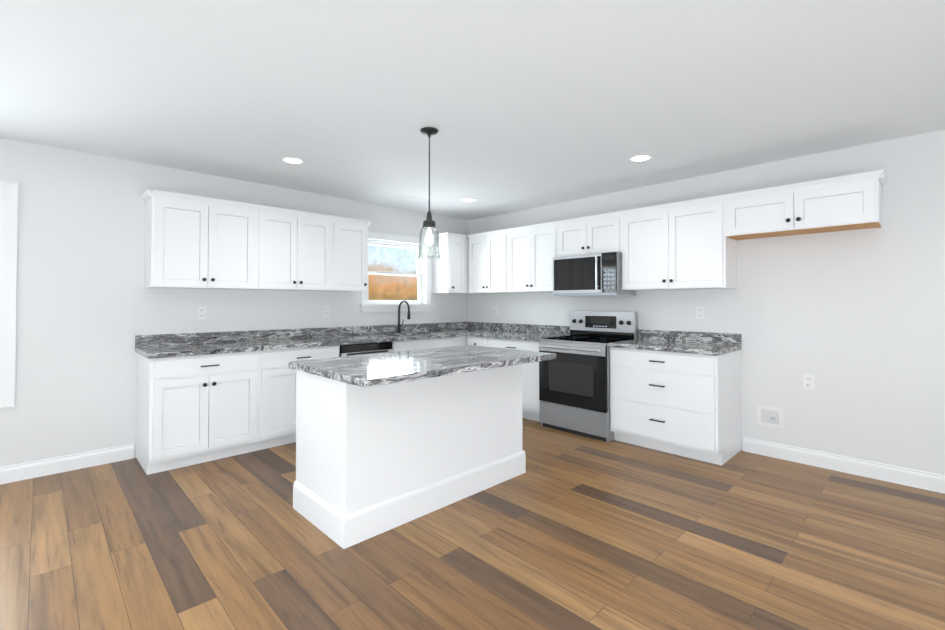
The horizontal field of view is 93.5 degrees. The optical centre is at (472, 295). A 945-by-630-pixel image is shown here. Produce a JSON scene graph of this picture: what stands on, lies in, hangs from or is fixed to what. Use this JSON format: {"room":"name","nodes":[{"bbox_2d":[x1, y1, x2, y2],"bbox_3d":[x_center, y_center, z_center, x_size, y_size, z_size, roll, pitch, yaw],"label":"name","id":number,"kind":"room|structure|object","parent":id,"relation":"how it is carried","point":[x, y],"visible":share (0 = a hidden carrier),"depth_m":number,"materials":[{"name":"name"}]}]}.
{"room":"kitchen","nodes":[
{"label":"kitchen","id":0,"kind":"room"},
{"bbox_2d":[0,138,467,466],"bbox_3d":[-3.005,0.103,3.658,8.360,2.660,0.160,1,-1,-44],"label":"wall","id":1,"kind":"structure","parent":0,"point":[89,306],"depth_m":3.58,"materials":[{"name":"white paint"}]},
{"bbox_2d":[0,180,17,407],"bbox_3d":[-3.739,-0.014,2.909,1.056,1.626,0.152,1,-1,-44],"label":"window","id":2,"kind":"structure","parent":1,"relation":"in","point":[8,231],"depth_m":3.20,"materials":[{"name":"white paint"}]},
{"bbox_2d":[0,443,133,484],"bbox_3d":[-4.380,1.269,2.180,4.353,0.122,0.014,1,-1,-44],"label":"baseboard","id":3,"kind":"structure","parent":1,"relation":"attached to","point":[34,469],"depth_m":3.40,"materials":[{"name":"white paint"}]},
{"bbox_2d":[197,307,205,318],"bbox_3d":[-2.473,0.159,4.057,0.070,0.115,0.008,1,-1,-44],"label":"electrical outlet","id":4,"kind":"object","parent":1,"relation":"attached to","point":[201,312],"visible":1,"depth_m":4.05,"materials":[{"name":"white plastic"}]},
{"bbox_2d":[141,189,268,289],"bbox_3d":[-2.354,-0.452,3.961,0.874,0.778,0.322,1,-1,-44],"label":"upper cabinet","id":5,"kind":"object","parent":1,"relation":"attached to","point":[195,242],"depth_m":3.80,"materials":[{"name":"white paint"}]},
{"bbox_2d":[269,206,332,290],"bbox_3d":[-1.858,-0.444,4.444,0.822,0.778,0.322,1,-1,-44],"label":"upper cabinet","id":6,"kind":"object","parent":1,"relation":"attached to","point":[300,242],"depth_m":4.38,"materials":[{"name":"white paint"}]},
{"bbox_2d":[323,306,328,315],"bbox_3d":[-1.613,0.172,4.894,0.070,0.115,0.008,1,-1,-44],"label":"electrical outlet","id":7,"kind":"object","parent":1,"relation":"attached to","point":[325,310],"visible":1,"depth_m":4.89,"materials":[{"name":"white plastic"}]},
{"bbox_2d":[333,216,368,291],"bbox_3d":[-1.412,-0.438,4.878,0.423,0.778,0.322,1,-1,-44],"label":"upper cabinet","id":8,"kind":"object","parent":1,"relation":"attached to","point":[350,235],"depth_m":4.77,"materials":[{"name":"white paint"}]},
{"bbox_2d":[359,231,433,311],"bbox_3d":[-0.964,-0.277,5.596,1.078,0.961,0.180,1,-1,-44],"label":"window","id":9,"kind":"structure","parent":1,"relation":"in","point":[423,274],"depth_m":5.65,"materials":[{"name":"white paint"}]},
{"bbox_2d":[433,232,468,293],"bbox_3d":[-0.310,-0.421,5.951,0.289,0.778,0.322,1,-1,-44],"label":"upper cabinet","id":10,"kind":"object","parent":1,"relation":"attached to","point":[451,271],"depth_m":5.85,"materials":[{"name":"white paint"}]},
{"bbox_2d":[0,418,944,629],"bbox_3d":[-0.146,1.346,0.588,8.200,0.080,8.200,1,-1,-44],"label":"floor","id":11,"kind":"structure","parent":0,"point":[568,531],"depth_m":2.31,"materials":[{"name":"brown wood"}]},
{"bbox_2d":[136,351,263,474],"bbox_3d":[-2.320,0.914,3.767,0.770,0.880,0.616,1,-1,-44],"label":"base cabinet","id":12,"kind":"object","parent":11,"relation":"on","point":[196,409],"depth_m":3.52,"materials":[{"name":"white paint"}]},
{"bbox_2d":[135,322,466,358],"bbox_3d":[-1.214,0.522,4.818,3.843,0.343,0.662,1,-1,-44],"label":"countertop","id":13,"kind":"structure","parent":12,"relation":"on","point":[170,345],"depth_m":4.31,"materials":[{"name":"stone"}]},
{"bbox_2d":[397,300,409,332],"bbox_3d":[-0.822,0.258,5.431,0.098,0.402,0.246,1,-1,-44],"label":"faucet","id":14,"kind":"object","parent":13,"relation":"on","point":[399,324],"visible":1,"depth_m":5.46,"materials":[{"name":"black metal"}]},
{"bbox_2d":[260,345,339,449],"bbox_3d":[-1.775,0.923,4.298,0.752,0.880,0.616,1,-1,-44],"label":"base cabinet","id":15,"kind":"object","parent":11,"relation":"on","point":[278,390],"depth_m":3.96,"materials":[{"name":"white paint"}]},
{"bbox_2d":[340,342,391,356],"bbox_3d":[-1.280,0.934,4.766,0.593,0.872,0.616,1,-1,-44],"label":"dishwasher","id":16,"kind":"object","parent":11,"relation":"on","point":[363,349],"visible":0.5,"depth_m":4.54,"materials":[{"name":"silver metal"}]},
{"bbox_2d":[293,364,525,548],"bbox_3d":[-0.371,0.904,3.107,1.508,0.880,0.675,1,-1,-44],"label":"kitchen island","id":17,"kind":"object","parent":11,"relation":"on","point":[373,461],"visible":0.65,"depth_m":2.67,"materials":[{"name":"white paint"}]},
{"bbox_2d":[288,345,555,387],"bbox_3d":[-0.276,0.443,3.045,1.594,0.039,0.923,1,-1,-44],"label":"island countertop","id":18,"kind":"structure","parent":17,"relation":"on","point":[371,370],"depth_m":2.77,"materials":[{"name":"stone"}]},
{"bbox_2d":[420,336,466,349],"bbox_3d":[-0.160,0.947,5.870,0.856,0.880,0.616,1,-1,-44],"label":"base cabinet","id":19,"kind":"object","parent":11,"relation":"on","point":[430,343],"depth_m":5.27,"materials":[{"name":"white paint"}]},
{"bbox_2d":[467,336,486,346],"bbox_3d":[0.267,0.943,5.603,0.616,0.880,0.359,1,-1,-44],"label":"base cabinet","id":20,"kind":"object","parent":11,"relation":"on","point":[477,341],"depth_m":5.38,"materials":[{"name":"white paint"}]},
{"bbox_2d":[487,338,539,421],"bbox_3d":[0.669,0.936,5.189,0.616,0.880,0.795,1,-1,-44],"label":"base cabinet","id":21,"kind":"object","parent":11,"relation":"on","point":[530,371],"depth_m":4.84,"materials":[{"name":"white paint"}]},
{"bbox_2d":[467,322,569,341],"bbox_3d":[0.553,0.428,5.304,0.635,0.139,1.110,1,-1,-44],"label":"countertop","id":22,"kind":"structure","parent":21,"relation":"on","point":[526,332],"depth_m":5.43,"materials":[{"name":"stone"}]},
{"bbox_2d":[539,311,637,441],"bbox_3d":[1.178,0.767,4.590,0.708,1.200,0.772,1,-1,-44],"label":"range","id":23,"kind":"object","parent":11,"relation":"on","point":[574,386],"visible":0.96,"depth_m":4.41,"materials":[{"name":"silver metal"}]},
{"bbox_2d":[610,347,740,465],"bbox_3d":[1.811,0.918,4.017,0.616,0.880,0.923,1,-1,-44],"label":"base cabinet","id":24,"kind":"object","parent":11,"relation":"on","point":[688,405],"depth_m":3.74,"materials":[{"name":"white paint"}]},
{"bbox_2d":[608,329,741,355],"bbox_3d":[1.810,0.408,4.015,0.633,0.139,0.935,1,-1,-44],"label":"countertop","id":25,"kind":"structure","parent":24,"relation":"on","point":[708,343],"depth_m":4.01,"materials":[{"name":"stone"}]},
{"bbox_2d":[0,0,944,219],"bbox_3d":[-0.146,-1.224,0.627,8.200,0.100,8.200,1,-1,-44],"label":"ceiling","id":26,"kind":"structure","parent":0,"point":[519,105],"depth_m":2.46,"materials":[{"name":"white paint"}]},
{"bbox_2d":[280,157,304,163],"bbox_3d":[-1.498,-1.124,3.706,0.190,0.006,0.190,1,-1,-44],"label":"recessed light","id":27,"kind":"object","parent":26,"relation":"in","point":[292,160],"visible":1,"depth_m":3.70,"materials":[{"name":"white paint"}]},
{"bbox_2d":[402,196,430,202],"bbox_3d":[-0.638,-1.100,5.116,0.320,0.008,0.140,1,-1,-44],"label":"ceiling vent","id":28,"kind":"object","parent":26,"relation":"in","point":[416,199],"visible":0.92,"depth_m":5.08,"materials":[{"name":"white paint"}]},
{"bbox_2d":[418,127,440,258],"bbox_3d":[-0.297,-0.697,3.054,0.158,0.880,0.158,1,-1,-44],"label":"pendant light","id":29,"kind":"object","parent":26,"relation":"hanging from","point":[429,223],"visible":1,"depth_m":3.03,"materials":[{"name":"black"}]},
{"bbox_2d":[461,198,476,201],"bbox_3d":[-0.043,-1.102,5.136,0.190,0.006,0.190,1,-1,-44],"label":"recessed light","id":30,"kind":"object","parent":26,"relation":"in","point":[468,200],"visible":1,"depth_m":5.14,"materials":[{"name":"white paint"}]},
{"bbox_2d":[628,154,652,161],"bbox_3d":[1.379,-1.125,3.647,0.190,0.006,0.190,1,-1,-44],"label":"recessed light","id":31,"kind":"object","parent":26,"relation":"in","point":[641,158],"visible":1,"depth_m":3.64,"materials":[{"name":"white paint"}]},
{"bbox_2d":[468,129,944,474],"bbox_3d":[2.849,0.101,3.523,0.160,2.660,8.200,1,-1,-44],"label":"wall","id":32,"kind":"structure","parent":0,"point":[852,322],"depth_m":3.46,"materials":[{"name":"white paint"}]},
{"bbox_2d":[467,229,506,292],"bbox_3d":[0.295,-0.423,5.807,0.322,0.778,0.687,1,-1,-44],"label":"upper cabinet","id":33,"kind":"object","parent":32,"relation":"attached to","point":[487,250],"depth_m":5.67,"materials":[{"name":"white paint"}]},
{"bbox_2d":[494,305,497,313],"bbox_3d":[0.312,0.189,6.007,0.008,0.115,0.070,1,-1,-44],"label":"electrical outlet","id":34,"kind":"object","parent":32,"relation":"attached to","point":[495,309],"visible":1,"depth_m":6.00,"materials":[{"name":"white plastic"}]},
{"bbox_2d":[507,221,554,292],"bbox_3d":[0.791,-0.431,5.298,0.322,0.778,0.734,1,-1,-44],"label":"upper cabinet","id":35,"kind":"object","parent":32,"relation":"attached to","point":[530,248],"depth_m":5.18,"materials":[{"name":"white paint"}]},
{"bbox_2d":[555,215,590,256],"bbox_3d":[1.200,-0.625,4.880,0.322,0.403,0.439,1,-1,-44],"label":"upper cabinet","id":36,"kind":"object","parent":32,"relation":"attached to","point":[573,235],"depth_m":4.78,"materials":[{"name":"white paint"}]},
{"bbox_2d":[553,252,635,295],"bbox_3d":[1.265,-0.210,4.715,0.451,0.428,0.752,1,-1,-44],"label":"microwave","id":37,"kind":"object","parent":36,"relation":"attached to","point":[597,274],"visible":1,"depth_m":4.54,"materials":[{"name":"silver metal"}]},
{"bbox_2d":[591,210,622,253],"bbox_3d":[1.422,-0.629,4.652,0.322,0.403,0.439,1,-1,-44],"label":"upper cabinet","id":38,"kind":"object","parent":32,"relation":"attached to","point":[606,228],"depth_m":4.49,"materials":[{"name":"white paint"}]},
{"bbox_2d":[622,194,736,289],"bbox_3d":[1.899,-0.449,4.159,0.322,0.778,0.929,1,-1,-44],"label":"upper cabinet","id":39,"kind":"object","parent":32,"relation":"attached to","point":[686,244],"depth_m":3.98,"materials":[{"name":"white paint"}]},
{"bbox_2d":[696,307,703,318],"bbox_3d":[2.123,0.160,4.147,0.008,0.115,0.070,1,-1,-44],"label":"electrical outlet","id":40,"kind":"object","parent":32,"relation":"attached to","point":[699,312],"visible":1,"depth_m":4.14,"materials":[{"name":"white plastic"}]},
{"bbox_2d":[727,181,812,240],"bbox_3d":[2.410,-0.672,3.637,0.322,0.348,0.536,1,-1,-44],"label":"upper cabinet","id":41,"kind":"object","parent":32,"relation":"attached to","point":[776,211],"depth_m":3.51,"materials":[{"name":"white paint"}]},
{"bbox_2d":[757,405,783,428],"bbox_3d":[2.496,1.019,3.732,0.034,0.170,0.190,1,-1,-44],"label":"outlet box","id":42,"kind":"object","parent":32,"relation":"attached to","point":[769,416],"visible":1,"depth_m":3.74,"materials":[{"name":"white plastic"}]},
{"bbox_2d":[803,374,813,389],"bbox_3d":[2.689,0.691,3.557,0.008,0.115,0.070,1,-1,-44],"label":"electrical outlet","id":43,"kind":"object","parent":32,"relation":"attached to","point":[808,381],"visible":1,"depth_m":3.56,"materials":[{"name":"white plastic"}]},
{"bbox_2d":[743,437,944,493],"bbox_3d":[4.004,1.269,2.194,0.014,0.122,4.710,1,-1,-44],"label":"baseboard","id":44,"kind":"structure","parent":32,"relation":"attached to","point":[930,481],"depth_m":3.36,"materials":[{"name":"white paint"}]},
{"bbox_2d":[807,169,882,232],"bbox_3d":[2.701,-0.676,3.339,0.322,0.348,0.536,1,-1,-44],"label":"upper cabinet","id":45,"kind":"object","parent":32,"relation":"attached to","point":[852,201],"depth_m":3.18,"materials":[{"name":"white paint"}]},
{"label":"outside","id":46,"kind":"structure","parent":0,"visible":0},
{"bbox_2d":[368,245,417,299],"bbox_3d":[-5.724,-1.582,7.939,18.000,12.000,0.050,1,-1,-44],"label":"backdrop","id":47,"kind":"structure","parent":46,"point":[389,265],"depth_m":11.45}
]}

